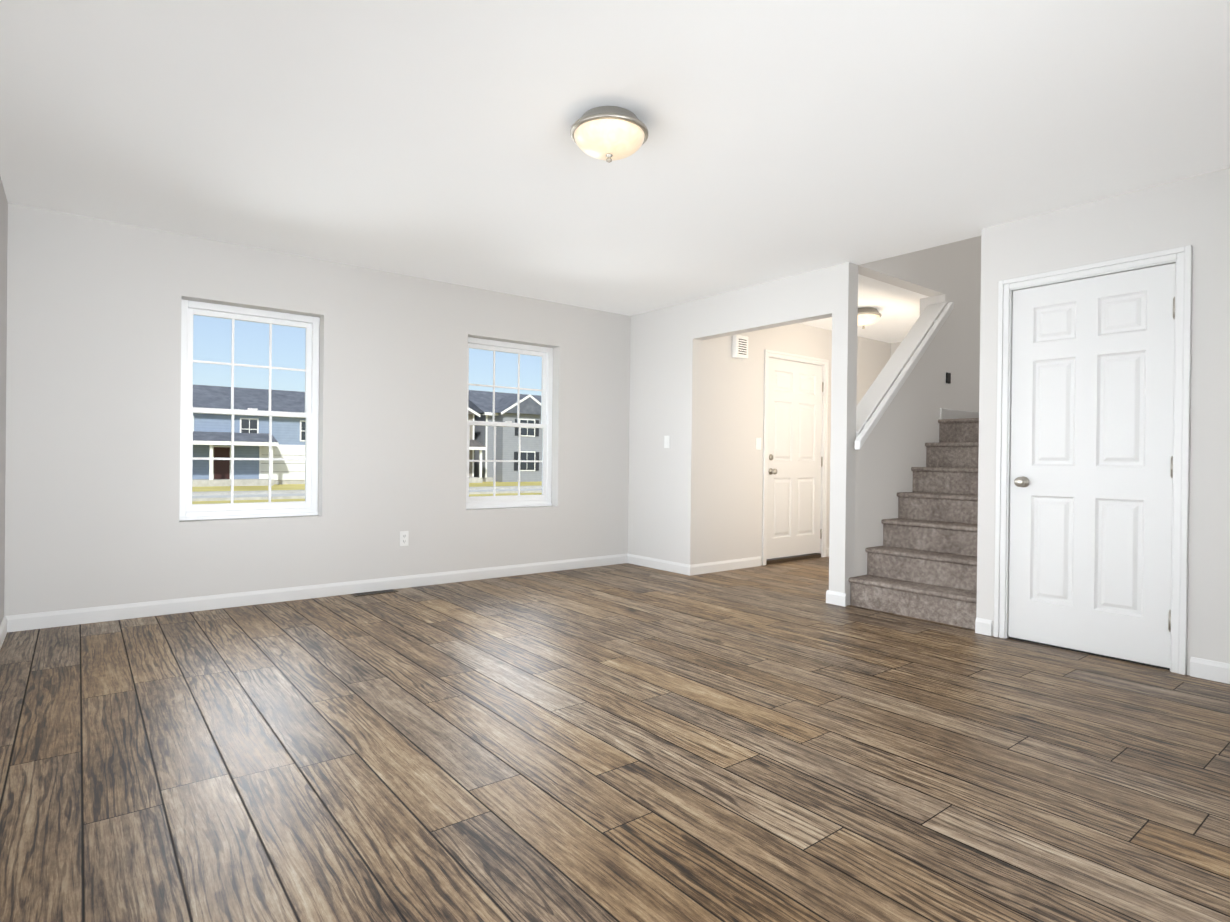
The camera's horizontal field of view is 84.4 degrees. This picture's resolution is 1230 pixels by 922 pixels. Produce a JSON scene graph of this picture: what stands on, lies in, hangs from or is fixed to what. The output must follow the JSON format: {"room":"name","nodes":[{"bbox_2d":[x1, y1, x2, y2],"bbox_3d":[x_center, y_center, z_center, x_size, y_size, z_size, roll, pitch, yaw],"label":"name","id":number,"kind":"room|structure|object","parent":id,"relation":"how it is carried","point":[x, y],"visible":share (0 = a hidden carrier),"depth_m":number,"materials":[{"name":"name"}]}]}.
{"room":"empty living room","nodes":[
{"label":"empty living room","id":0,"kind":"room"},
{"bbox_2d":[0,177,7,623],"bbox_3d":[-1.624,-0.217,1.370,0.200,2.440,6.170,1,0,-38],"label":"wall","id":1,"kind":"structure","parent":0,"point":[3,266],"depth_m":3.69,"materials":[{"name":"paint"}]},
{"bbox_2d":[0,615,11,648],"bbox_3d":[-1.591,0.957,1.487,0.014,0.092,6.050,1,0,-38],"label":"baseboard","id":2,"kind":"structure","parent":1,"relation":"attached to","point":[6,624],"depth_m":3.76,"materials":[{"name":"white wood"}]},
{"bbox_2d":[4,203,630,615],"bbox_3d":[-1.722,-0.230,5.354,4.993,2.440,0.200,1,0,-38],"label":"wall","id":3,"kind":"structure","parent":0,"point":[92,407],"depth_m":4.69,"materials":[{"name":"paint"}]},
{"bbox_2d":[179,299,319,520],"bbox_3d":[-2.546,-0.333,4.751,0.871,1.456,0.092,1,0,-38],"label":"window","id":4,"kind":"structure","parent":3,"relation":"in","point":[189,510],"depth_m":4.71,"materials":[{"name":"white plastic"}]},
{"bbox_2d":[12,554,627,631],"bbox_3d":[-1.658,0.945,5.283,4.563,0.092,0.014,1,0,-38],"label":"baseboard","id":5,"kind":"structure","parent":3,"relation":"attached to","point":[31,621],"depth_m":4.73,"materials":[{"name":"white wood"}]},
{"bbox_2d":[400,531,408,545],"bbox_3d":[-1.646,0.606,5.291,0.070,0.115,0.008,1,0,-38],"label":"electrical outlet plate","id":6,"kind":"object","parent":3,"relation":"attached to","point":[404,537],"visible":1,"depth_m":5.29,"materials":[{"name":"white plastic"}]},
{"bbox_2d":[466,337,552,508],"bbox_3d":[-0.956,-0.318,6.010,0.906,1.456,0.092,1,0,-38],"label":"window","id":7,"kind":"structure","parent":3,"relation":"in","point":[518,500],"depth_m":6.08,"materials":[{"name":"white plastic"}]},
{"bbox_2d":[0,557,1229,921],"bbox_3d":[1.439,1.181,3.940,8.213,0.300,6.370,1,0,-38],"label":"floor","id":8,"kind":"structure","parent":0,"point":[638,743],"depth_m":2.27,"materials":[{"name":"brown wood"}]},
{"bbox_2d":[351,589,397,596],"bbox_3d":[-1.798,0.987,5.076,0.320,0.005,0.105,1,0,-38],"label":"floor vent","id":9,"kind":"object","parent":8,"relation":"in","point":[374,592],"visible":1,"depth_m":5.07,"materials":[{"name":"brown metal"}]},
{"bbox_2d":[848,418,978,629],"bbox_3d":[2.812,0.350,5.164,2.207,1.385,0.894,1,0,-38],"label":"stairs","id":10,"kind":"structure","parent":8,"relation":"on","point":[922,562],"depth_m":4.82,"materials":[{"name":"carpet"}]},
{"bbox_2d":[0,0,1229,342],"bbox_3d":[1.485,-2.789,3.928,8.213,2.760,6.370,1,0,-38],"label":"ceiling","id":11,"kind":"structure","parent":0,"point":[436,142],"depth_m":2.88,"materials":[{"name":"paint"}]},
{"bbox_2d":[570,106,647,162],"bbox_3d":[-0.024,-1.334,2.826,0.325,0.179,0.325,1,0,-38],"label":"ceiling light","id":12,"kind":"object","parent":11,"relation":"hanging from","point":[608,134],"visible":1,"depth_m":2.73,"materials":[{"name":"white glass"}]},
{"bbox_2d":[858,307,881,328],"bbox_3d":[2.314,-1.317,6.305,0.309,0.179,0.309,1,0,-38],"label":"light","id":13,"kind":"object","parent":11,"relation":"hanging from","point":[867,316],"visible":0.75,"depth_m":6.20,"materials":[{"name":"white glass"}]},
{"bbox_2d":[706,323,890,564],"bbox_3d":[2.037,-0.193,7.222,3.220,2.440,0.200,1,0,-38],"label":"wall","id":14,"kind":"structure","parent":0,"point":[734,506],"depth_m":6.46,"materials":[{"name":"paint"}]},
{"bbox_2d":[688,556,760,575],"bbox_3d":[1.041,0.973,6.311,0.972,0.092,0.014,1,0,-38],"label":"baseboard","id":15,"kind":"structure","parent":14,"relation":"attached to","point":[695,569],"depth_m":6.27,"materials":[{"name":"white wood"}]},
{"bbox_2d":[732,335,747,358],"bbox_3d":[1.178,-1.070,6.368,0.170,0.210,0.055,1,0,-38],"label":"door chime","id":16,"kind":"object","parent":14,"relation":"attached to","point":[739,346],"visible":1,"depth_m":6.33,"materials":[{"name":"white plastic"}]},
{"bbox_2d":[756,438,760,449],"bbox_3d":[1.397,-0.168,6.580,0.070,0.115,0.010,1,0,-38],"label":"light switch","id":17,"kind":"object","parent":14,"relation":"attached to","point":[758,443],"visible":1,"depth_m":6.57,"materials":[{"name":"white plastic"}]},
{"bbox_2d":[762,349,828,565],"bbox_3d":[1.813,-0.031,7.011,1.046,2.113,0.252,1,0,-38],"label":"door","id":18,"kind":"structure","parent":14,"relation":"attached to","point":[795,456],"depth_m":6.96,"materials":[{"name":"painted wood"},{"name":"metal"}]},
{"bbox_2d":[891,342,900,356],"bbox_3d":[3.755,-0.174,7.549,0.120,2.440,1.420,1,0,-38],"label":"wall","id":19,"kind":"structure","parent":0,"point":[894,346],"depth_m":8.03,"materials":[{"name":"paint"}]},
{"bbox_2d":[854,236,980,576],"bbox_3d":[2.929,-1.458,5.949,3.180,5.000,0.220,1,0,-38],"label":"wall","id":20,"kind":"structure","parent":0,"point":[890,452],"depth_m":5.46,"materials":[{"name":"paint"}]},
{"bbox_2d":[854,302,953,449],"bbox_3d":[2.197,-0.707,5.277,1.388,1.262,0.238,1,0,-38],"label":"cap","id":21,"kind":"object","parent":20,"relation":"in","point":[884,389],"visible":0.94,"depth_m":5.25,"materials":[{"name":"white wood"}]},
{"bbox_2d":[945,372,950,383],"bbox_3d":[2.807,-0.699,5.708,0.072,0.100,0.018,1,0,-38],"label":"thermostat","id":22,"kind":"object","parent":20,"relation":"attached to","point":[947,377],"visible":1,"depth_m":5.69,"materials":[{"name":"grey plastic"}]},
{"bbox_2d":[940,408,978,418],"bbox_3d":[3.059,-0.390,5.912,0.903,0.094,0.018,1,0,-38],"label":"baseboard","id":23,"kind":"structure","parent":20,"relation":"attached to","point":[951,414],"depth_m":5.77,"materials":[{"name":"white wood"}]},
{"bbox_2d":[628,168,1229,674],"bbox_3d":[2.096,-0.183,4.393,0.200,2.440,6.050,1,0,-38],"label":"wall","id":24,"kind":"structure","parent":0,"point":[1194,211],"depth_m":4.07,"materials":[{"name":"paint"}]},
{"bbox_2d":[628,554,687,574],"bbox_3d":[0.394,0.965,6.356,0.014,0.092,0.840,1,0,-38],"label":"baseboard","id":25,"kind":"structure","parent":24,"relation":"attached to","point":[670,566],"depth_m":6.33,"materials":[{"name":"white wood"}]},
{"bbox_2d":[664,436,669,447],"bbox_3d":[0.478,-0.178,6.265,0.010,0.115,0.070,1,0,-38],"label":"light switch","id":26,"kind":"object","parent":24,"relation":"attached to","point":[666,441],"visible":1,"depth_m":6.26,"materials":[{"name":"white plastic"}]},
{"bbox_2d":[826,590,845,603],"bbox_3d":[2.831,0.995,5.936,3.314,0.092,0.014,1,0,-38],"label":"baseboard","id":27,"kind":"structure","parent":24,"relation":"attached to","point":[832,597],"depth_m":4.85,"materials":[{"name":"white wood"}]},
{"bbox_2d":[994,245,1191,674],"bbox_3d":[2.566,-0.007,3.688,0.172,2.103,0.886,1,0,-38],"label":"door","id":28,"kind":"structure","parent":24,"relation":"attached to","point":[1092,454],"depth_m":3.64,"materials":[{"name":"white wood"}]},
{"bbox_2d":[1190,657,1229,683],"bbox_3d":[3.333,1.010,2.644,0.014,0.092,1.691,1,0,-38],"label":"baseboard","id":29,"kind":"structure","parent":24,"relation":"attached to","point":[1210,670],"depth_m":3.25,"materials":[{"name":"white wood"}]},
{"label":"outside","id":30,"kind":"structure","parent":0,"visible":0},
{"bbox_2d":[192,482,541,503],"bbox_3d":[-42.369,1.327,100.622,350.000,0.420,320.000,1,0,-38],"label":"ground","id":31,"kind":"structure","parent":30,"point":[247,494],"depth_m":37.65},
{"bbox_2d":[192,385,305,486],"bbox_3d":[-27.224,-1.910,48.922,13.300,6.950,12.600,1,0,-38],"label":"house","id":32,"kind":"structure","parent":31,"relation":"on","point":[211,435],"depth_m":45.86,"materials":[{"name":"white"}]},
{"bbox_2d":[468,407,486,482],"bbox_3d":[-17.772,-2.353,56.401,9.800,8.010,12.600,1,0,-38],"label":"house","id":33,"kind":"structure","parent":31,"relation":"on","point":[475,445],"depth_m":55.26,"materials":[{"name":"white"}]},
{"bbox_2d":[468,390,541,481],"bbox_3d":[-9.168,-2.320,63.578,11.800,8.100,12.030,1,0,-38],"label":"house","id":34,"kind":"structure","parent":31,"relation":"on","point":[480,403],"depth_m":57.40,"materials":[{"name":"grey"}]}
]}

